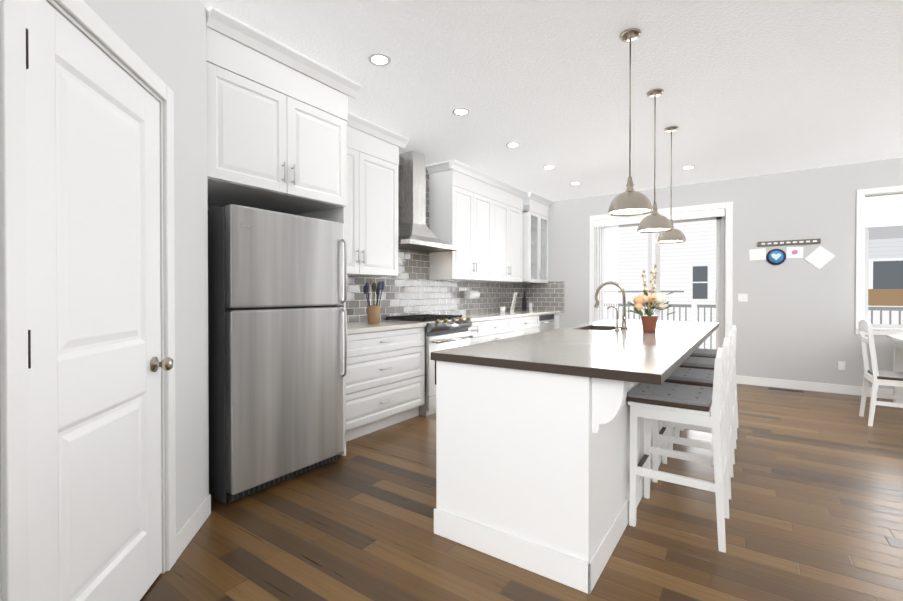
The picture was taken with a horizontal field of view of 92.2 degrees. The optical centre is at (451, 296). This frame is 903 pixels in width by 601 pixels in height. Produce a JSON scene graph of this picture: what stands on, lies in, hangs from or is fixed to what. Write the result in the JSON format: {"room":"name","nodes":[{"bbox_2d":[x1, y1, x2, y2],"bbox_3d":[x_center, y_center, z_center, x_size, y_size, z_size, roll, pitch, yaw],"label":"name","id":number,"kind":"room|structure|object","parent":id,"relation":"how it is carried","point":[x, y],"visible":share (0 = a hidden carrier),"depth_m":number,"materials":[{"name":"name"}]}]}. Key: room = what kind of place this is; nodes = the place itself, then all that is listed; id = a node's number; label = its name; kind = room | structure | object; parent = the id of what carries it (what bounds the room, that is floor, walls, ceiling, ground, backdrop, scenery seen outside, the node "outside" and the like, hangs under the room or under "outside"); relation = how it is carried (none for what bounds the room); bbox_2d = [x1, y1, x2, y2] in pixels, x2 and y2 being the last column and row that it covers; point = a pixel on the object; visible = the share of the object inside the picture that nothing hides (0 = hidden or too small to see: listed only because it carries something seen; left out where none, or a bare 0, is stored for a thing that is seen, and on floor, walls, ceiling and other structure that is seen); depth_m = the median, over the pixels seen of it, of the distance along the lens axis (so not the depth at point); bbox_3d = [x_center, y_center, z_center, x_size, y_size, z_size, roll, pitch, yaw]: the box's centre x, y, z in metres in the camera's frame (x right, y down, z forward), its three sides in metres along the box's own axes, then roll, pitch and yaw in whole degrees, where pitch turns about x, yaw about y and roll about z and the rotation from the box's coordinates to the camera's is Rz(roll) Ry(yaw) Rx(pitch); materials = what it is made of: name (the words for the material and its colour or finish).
{"room":"kitchen","nodes":[
{"label":"kitchen","id":0,"kind":"room"},
{"bbox_2d":[0,0,208,600],"bbox_3d":[-2.424,-0.170,-0.072,1.188,2.770,5.280,0,1,35],"label":"wall","id":1,"kind":"structure","parent":0,"point":[165,41],"depth_m":2.12,"materials":[{"name":"white paint"}]},
{"bbox_2d":[0,0,175,600],"bbox_3d":[-1.230,0.143,1.497,0.136,2.120,0.920,0,0,-10],"label":"door frame","id":2,"kind":"structure","parent":1,"relation":"attached to","point":[14,428],"depth_m":1.10,"materials":[{"name":"white wood"}]},
{"bbox_2d":[25,0,172,600],"bbox_3d":[-1.189,0.180,1.503,0.576,2.023,0.571,0,1,35],"label":"pantry door","id":3,"kind":"structure","parent":1,"relation":"in","point":[96,364],"depth_m":1.41,"materials":[{"name":"white wood"}]},
{"bbox_2d":[176,494,210,559],"bbox_3d":[-1.194,1.147,1.633,0.013,0.110,1.560,0,0,-10],"label":"baseboard","id":4,"kind":"structure","parent":1,"relation":"attached to","point":[190,527],"depth_m":2.15,"materials":[{"name":"white wood"}]},
{"bbox_2d":[208,204,525,210],"bbox_3d":[-1.915,-0.195,3.114,0.150,2.770,11.400,0,1,35],"label":"wall","id":5,"kind":"structure","parent":0,"point":[210,207],"depth_m":3.22,"materials":[{"name":"grey paint"}]},
{"bbox_2d":[346,112,408,276],"bbox_3d":[-0.926,-0.896,4.034,0.424,1.380,1.133,0,1,35],"label":"upper cabinet","id":6,"kind":"object","parent":5,"relation":"attached to","point":[372,201],"visible":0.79,"depth_m":4.05,"materials":[{"name":"white wood"}]},
{"bbox_2d":[398,151,459,252],"bbox_3d":[-0.350,-1.062,4.810,0.472,1.057,0.910,0,1,35],"label":"range hood","id":7,"kind":"object","parent":5,"relation":"attached to","point":[415,233],"visible":0.79,"depth_m":4.78,"materials":[{"name":"silver metal"}]},
{"bbox_2d":[346,168,525,322],"bbox_3d":[-0.058,-0.664,5.659,0.006,1.869,4.785,0,1,35],"label":"tile backsplash","id":8,"kind":"structure","parent":5,"relation":"attached to","point":[411,288],"depth_m":5.24,"materials":[{"name":"grey tile"}]},
{"bbox_2d":[462,290,479,298],"bbox_3d":[0.277,-0.033,6.031,0.126,0.116,0.290,0,1,35],"label":"paper towel","id":9,"kind":"object","parent":8,"relation":"attached to","point":[471,294],"visible":1,"depth_m":5.95,"materials":[{"name":"white paper"}]},
{"bbox_2d":[428,168,497,281],"bbox_3d":[0.157,-0.872,5.664,0.354,1.305,1.020,0,1,35],"label":"upper cabinet","id":10,"kind":"object","parent":5,"relation":"attached to","point":[475,215],"depth_m":5.35,"materials":[{"name":"white wood"}]},
{"bbox_2d":[494,188,524,282],"bbox_3d":[0.669,-0.878,6.404,0.354,1.305,1.020,0,1,35],"label":"upper cabinet","id":11,"kind":"object","parent":5,"relation":"attached to","point":[510,205],"depth_m":6.37,"materials":[{"name":"white wood"}]},
{"bbox_2d":[507,192,552,283],"bbox_3d":[1.267,-0.921,7.134,0.491,1.380,0.838,0,1,35],"label":"upper cabinet","id":12,"kind":"object","parent":5,"relation":"attached to","point":[535,247],"visible":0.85,"depth_m":7.04,"materials":[{"name":"white painted wood"},{"name":"glass"}]},
{"bbox_2d":[140,384,902,600],"bbox_3d":[1.451,1.238,0.829,8.400,0.060,11.450,0,1,35],"label":"floor","id":13,"kind":"structure","parent":0,"point":[816,507],"depth_m":2.22,"materials":[{"name":"brown wood"}]},
{"bbox_2d":[208,204,346,502],"bbox_3d":[-1.319,0.330,3.010,0.855,1.722,0.830,0,1,35],"label":"fridge","id":14,"kind":"object","parent":13,"relation":"on","point":[277,324],"visible":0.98,"depth_m":2.66,"materials":[{"name":"grey metal"}]},
{"bbox_2d":[206,6,360,492],"bbox_3d":[-1.337,-0.194,3.053,0.856,2.770,1.093,0,1,35],"label":"tall cabinet","id":15,"kind":"object","parent":13,"relation":"on","point":[277,115],"visible":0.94,"depth_m":2.77,"materials":[{"name":"white wood"}]},
{"bbox_2d":[346,320,426,441],"bbox_3d":[-0.825,0.719,3.986,0.646,0.930,1.148,0,1,35],"label":"base cabinet","id":16,"kind":"object","parent":13,"relation":"on","point":[385,381],"visible":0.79,"depth_m":3.83,"materials":[{"name":"white painted wood"},{"name":"stainless steel"}]},
{"bbox_2d":[363,279,384,323],"bbox_3d":[-0.741,0.037,4.150,0.185,0.429,0.227,0,1,35],"label":"utensil holder","id":17,"kind":"object","parent":16,"relation":"on","point":[373,313],"visible":1,"depth_m":4.11,"materials":[{"name":"brown wood"}]},
{"bbox_2d":[384,314,472,415],"bbox_3d":[-0.248,0.689,4.753,0.716,0.977,0.756,0,1,35],"label":"range","id":18,"kind":"object","parent":13,"relation":"on","point":[443,332],"visible":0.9,"depth_m":4.42,"materials":[{"name":"silver metal"}]},
{"bbox_2d":[467,322,483,344],"bbox_3d":[0.025,0.729,5.242,0.614,0.890,0.344,0,1,35],"label":"base cabinet","id":19,"kind":"object","parent":13,"relation":"on","point":[476,330],"depth_m":5.11,"materials":[{"name":"white wood"}]},
{"bbox_2d":[484,318,511,341],"bbox_3d":[0.327,0.725,5.680,0.614,0.890,0.840,0,1,35],"label":"base cabinet","id":20,"kind":"object","parent":13,"relation":"on","point":[488,327],"depth_m":5.51,"materials":[{"name":"white wood"}]},
{"bbox_2d":[456,310,559,321],"bbox_3d":[0.749,0.255,6.270,0.632,0.038,2.864,0,1,35],"label":"countertop","id":21,"kind":"structure","parent":20,"relation":"on","point":[518,313],"depth_m":5.91,"materials":[{"name":"white stone"}]},
{"bbox_2d":[500,307,504,312],"bbox_3d":[0.752,0.189,6.404,0.080,0.090,0.080,0,1,35],"label":"cup","id":22,"kind":"object","parent":21,"relation":"on","point":[502,309],"visible":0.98,"depth_m":6.37,"materials":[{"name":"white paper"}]},
{"bbox_2d":[510,292,517,311],"bbox_3d":[0.969,0.079,6.751,0.079,0.305,0.260,0,0,17],"label":"photo frame","id":23,"kind":"object","parent":21,"relation":"on","point":[513,301],"visible":1,"depth_m":6.69,"materials":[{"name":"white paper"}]},
{"bbox_2d":[522,291,531,310],"bbox_3d":[1.272,0.067,7.278,0.231,0.320,0.073,0,1,-40],"label":"bottle","id":24,"kind":"object","parent":21,"relation":"on","point":[524,303],"visible":0.98,"depth_m":7.21,"materials":[{"name":"black glass"}]},
{"bbox_2d":[512,314,539,336],"bbox_3d":[0.789,0.720,6.347,0.614,0.890,1.021,0,1,35],"label":"base cabinet","id":25,"kind":"object","parent":13,"relation":"on","point":[520,326],"depth_m":6.20,"materials":[{"name":"white wood"}]},
{"bbox_2d":[540,314,555,331],"bbox_3d":[1.244,0.715,7.005,0.614,0.890,0.701,0,1,35],"label":"dishwasher","id":26,"kind":"object","parent":13,"relation":"on","point":[547,321],"depth_m":6.85,"materials":[{"name":"silver metal"}]},
{"bbox_2d":[434,363,674,593],"bbox_3d":[1.249,0.749,3.342,0.906,0.879,3.404,0,1,35],"label":"kitchen island","id":27,"kind":"object","parent":13,"relation":"on","point":[533,452],"depth_m":1.95,"materials":[{"name":"white wood"}]},
{"bbox_2d":[431,319,718,384],"bbox_3d":[1.306,0.290,3.301,1.060,0.039,3.436,0,1,35],"label":"island countertop","id":28,"kind":"structure","parent":27,"relation":"on","point":[630,355],"depth_m":2.21,"materials":[{"name":"grey stone"}]},
{"bbox_2d":[583,327,614,330],"bbox_3d":[1.269,0.395,3.751,0.334,0.204,0.564,0,1,35],"label":"sink","id":29,"kind":"object","parent":28,"relation":"in","point":[584,328],"depth_m":3.97,"materials":[{"name":"silver metal"}]},
{"bbox_2d":[594,281,627,328],"bbox_3d":[1.332,0.066,3.663,0.279,0.398,0.128,0,1,35],"label":"faucet","id":30,"kind":"object","parent":28,"relation":"on","point":[624,322],"visible":1,"depth_m":3.63,"materials":[{"name":"silver metal"}]},
{"bbox_2d":[607,306,619,330],"bbox_3d":[1.286,0.169,3.457,0.099,0.196,0.040,0,1,35],"label":"faucet","id":31,"kind":"object","parent":28,"relation":"on","point":[617,325],"visible":1,"depth_m":3.43,"materials":[{"name":"silver metal"}]},
{"bbox_2d":[626,265,674,332],"bbox_3d":[1.506,0.009,3.302,0.343,0.518,0.351,0,1,35],"label":"flower pot","id":32,"kind":"object","parent":28,"relation":"on","point":[655,301],"visible":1,"depth_m":3.27,"materials":[{"name":"terracotta"},{"name":"flower petals"},{"name":"green leaf"}]},
{"bbox_2d":[556,314,558,328],"bbox_3d":[1.487,0.712,7.357,0.614,0.890,0.241,0,1,35],"label":"base cabinet","id":33,"kind":"object","parent":13,"relation":"on","point":[557,315],"depth_m":7.24,"materials":[{"name":"white wood"}]},
{"bbox_2d":[627,348,728,552],"bbox_3d":[1.216,0.728,2.324,0.444,0.937,0.416,0,1,35],"label":"stool","id":34,"kind":"object","parent":13,"relation":"on","point":[701,406],"visible":1,"depth_m":2.21,"materials":[{"name":"white painted wood"},{"name":"dark grey upholstery fabric"}]},
{"bbox_2d":[652,337,733,498],"bbox_3d":[1.580,0.724,2.850,0.444,0.937,0.416,0,1,35],"label":"stool","id":35,"kind":"object","parent":13,"relation":"on","point":[693,376],"visible":0.5,"depth_m":2.78,"materials":[{"name":"white painted wood"},{"name":"dark grey upholstery fabric"}]},
{"bbox_2d":[668,330,735,463],"bbox_3d":[1.944,0.720,3.377,0.444,0.937,0.416,0,1,35],"label":"stool","id":36,"kind":"object","parent":13,"relation":"on","point":[699,362],"visible":0.27,"depth_m":3.27,"materials":[{"name":"white painted wood"},{"name":"dark grey upholstery fabric"}]},
{"bbox_2d":[680,325,738,439],"bbox_3d":[2.308,0.716,3.903,0.444,0.937,0.416,0,1,35],"label":"stool","id":37,"kind":"object","parent":13,"relation":"on","point":[706,353],"visible":0.33,"depth_m":3.79,"materials":[{"name":"white painted wood"},{"name":"dark grey upholstery fabric"}]},
{"bbox_2d":[768,387,803,392],"bbox_3d":[4.208,1.168,5.475,0.350,0.006,0.110,0,1,35],"label":"floor vent","id":38,"kind":"object","parent":13,"relation":"in","point":[785,389],"visible":1,"depth_m":5.48,"materials":[{"name":"grey metal"}]},
{"bbox_2d":[858,320,902,426],"bbox_3d":[4.132,0.702,4.022,0.487,0.962,0.440,0,1,35],"label":"dining chair","id":39,"kind":"object","parent":13,"relation":"on","point":[875,376],"visible":1,"depth_m":3.98,"materials":[{"name":"white painted wood"},{"name":"dark grey upholstery fabric"}]},
{"bbox_2d":[887,335,902,402],"bbox_3d":[4.920,0.809,3.891,1.180,0.750,1.600,0,1,35],"label":"dining table","id":40,"kind":"object","parent":13,"relation":"on","point":[898,356],"visible":0.56,"depth_m":4.75,"materials":[{"name":"white wood"}]},
{"bbox_2d":[201,0,902,204],"bbox_3d":[1.451,-1.591,0.806,8.400,0.060,11.450,0,1,35],"label":"ceiling","id":41,"kind":"structure","parent":0,"point":[750,88],"depth_m":3.17,"materials":[{"name":"white paint"}]},
{"bbox_2d":[368,53,390,65],"bbox_3d":[-0.478,-1.574,2.888,0.156,0.005,0.156,0,1,35],"label":"recessed light","id":42,"kind":"object","parent":41,"relation":"in","point":[378,59],"visible":1,"depth_m":2.88,"materials":[{"name":"white plastic"}]},
{"bbox_2d":[452,108,469,115],"bbox_3d":[0.083,-1.581,3.716,0.156,0.005,0.156,0,1,35],"label":"recessed light","id":43,"kind":"object","parent":41,"relation":"in","point":[460,111],"visible":1,"depth_m":3.70,"materials":[{"name":"white plastic"}]},
{"bbox_2d":[506,142,519,147],"bbox_3d":[0.643,-1.587,4.544,0.156,0.005,0.156,0,1,35],"label":"recessed light","id":44,"kind":"object","parent":41,"relation":"in","point":[512,144],"visible":1,"depth_m":4.54,"materials":[{"name":"white"}]},
{"bbox_2d":[543,165,554,168],"bbox_3d":[1.200,-1.594,5.350,0.156,0.005,0.156,0,1,35],"label":"recessed light","id":45,"kind":"object","parent":41,"relation":"in","point":[549,167],"visible":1,"depth_m":5.35,"materials":[{"name":"white"}]},
{"bbox_2d":[608,28,652,216],"bbox_3d":[1.072,-1.040,2.610,0.259,1.069,0.259,0,1,35],"label":"pendant light","id":46,"kind":"object","parent":41,"relation":"hanging from","point":[630,201],"visible":1,"depth_m":2.59,"materials":[{"name":"silver metal"}]},
{"bbox_2d":[637,88,672,232],"bbox_3d":[1.572,-1.046,3.359,0.259,1.069,0.259,0,1,35],"label":"pendant light","id":47,"kind":"object","parent":41,"relation":"hanging from","point":[655,221],"visible":1,"depth_m":3.34,"materials":[{"name":"silver metal"}]},
{"bbox_2d":[656,126,685,243],"bbox_3d":[2.070,-1.052,4.097,0.259,1.069,0.259,0,1,35],"label":"pendant light","id":48,"kind":"object","parent":41,"relation":"hanging from","point":[674,236],"visible":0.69,"depth_m":4.06,"materials":[{"name":"silver metal"}]},
{"bbox_2d":[681,166,695,168],"bbox_3d":[2.918,-1.594,5.354,0.156,0.005,0.156,0,1,35],"label":"recessed light","id":49,"kind":"object","parent":41,"relation":"in","point":[687,167],"visible":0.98,"depth_m":5.35,"materials":[{"name":"white plastic"}]},
{"bbox_2d":[526,157,902,388],"bbox_3d":[4.659,-0.213,5.413,8.350,2.770,0.160,0,1,35],"label":"wall","id":50,"kind":"structure","parent":0,"point":[793,318],"depth_m":5.57,"materials":[{"name":"grey paint"}]},
{"bbox_2d":[526,281,563,311],"bbox_3d":[1.591,-0.004,7.435,0.694,0.520,0.006,0,1,35],"label":"tile backsplash","id":51,"kind":"object","parent":50,"relation":"attached to","point":[549,295],"visible":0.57,"depth_m":7.41,"materials":[{"name":"tile"}]},
{"bbox_2d":[596,216,724,349],"bbox_3d":[3.074,-0.020,6.529,1.751,2.368,0.090,0,1,35],"label":"sliding door","id":52,"kind":"structure","parent":50,"relation":"in","point":[720,277],"depth_m":6.08,"materials":[{"name":"grey plastic"}]},
{"bbox_2d":[594,209,724,321],"bbox_3d":[2.991,-0.030,6.416,1.752,2.330,0.074,0,1,35],"label":"vertical blinds","id":53,"kind":"object","parent":52,"relation":"attached to","point":[615,223],"visible":0.73,"depth_m":6.75,"materials":[{"name":"white plastic"}]},
{"bbox_2d":[589,202,732,336],"bbox_3d":[3.060,-0.066,6.509,1.935,2.460,0.178,0,1,35],"label":"door frame","id":54,"kind":"structure","parent":50,"relation":"attached to","point":[727,207],"depth_m":6.04,"materials":[{"name":"white wood"}]},
{"bbox_2d":[738,294,747,301],"bbox_3d":[3.907,0.009,5.831,0.110,0.110,0.010,0,1,35],"label":"light switch","id":55,"kind":"object","parent":50,"relation":"attached to","point":[742,297],"visible":1,"depth_m":5.83,"materials":[{"name":"white plastic"}]},
{"bbox_2d":[749,238,834,269],"bbox_3d":[4.317,-0.532,5.536,0.872,0.384,0.020,0,1,35],"label":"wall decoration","id":56,"kind":"object","parent":50,"relation":"attached to","point":[819,257],"visible":1,"depth_m":5.53,"materials":[{"name":"grey wood"}]},
{"bbox_2d":[736,375,892,395],"bbox_3d":[4.852,1.119,5.184,7.360,0.110,0.014,0,1,35],"label":"baseboard","id":57,"kind":"structure","parent":50,"relation":"attached to","point":[813,386],"depth_m":5.45,"materials":[{"name":"white wood"}]},
{"bbox_2d":[838,361,845,370],"bbox_3d":[4.730,0.834,5.269,0.070,0.110,0.008,0,1,35],"label":"electrical outlet","id":58,"kind":"object","parent":50,"relation":"attached to","point":[841,365],"visible":1,"depth_m":5.26,"materials":[{"name":"white plastic"}]},
{"bbox_2d":[855,185,902,335],"bbox_3d":[5.540,-0.413,4.778,1.640,1.720,0.200,0,1,35],"label":"window","id":59,"kind":"structure","parent":50,"relation":"in","point":[866,284],"depth_m":5.15,"materials":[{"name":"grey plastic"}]},
{"bbox_2d":[865,194,902,227],"bbox_3d":[5.532,-1.002,4.762,1.470,0.360,0.028,0,1,35],"label":"window blind","id":60,"kind":"object","parent":59,"relation":"attached to","point":[884,211],"visible":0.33,"depth_m":5.08,"materials":[{"name":"white"}]},
{"label":"outside","id":61,"kind":"structure","parent":0,"visible":0},
{"bbox_3d":[5.574,1.232,6.792,10.000,0.100,3.050,0,1,35],"label":"deck","id":62,"kind":"object","parent":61,"visible":0},
{"bbox_2d":[604,302,902,348],"bbox_3d":[6.384,0.637,7.960,10.022,1.070,0.100,0,1,35],"label":"railing","id":63,"kind":"object","parent":62,"relation":"on","point":[694,306],"visible":0.06,"depth_m":8.87,"materials":[{"name":"white wood"}]},
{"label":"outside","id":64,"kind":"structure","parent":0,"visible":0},
{"bbox_2d":[604,220,902,348],"bbox_3d":[12.109,-1.878,11.823,21.000,12.000,5.300,0,1,35],"label":"neighbouring house","id":65,"kind":"structure","parent":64,"point":[688,271],"depth_m":13.56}
]}

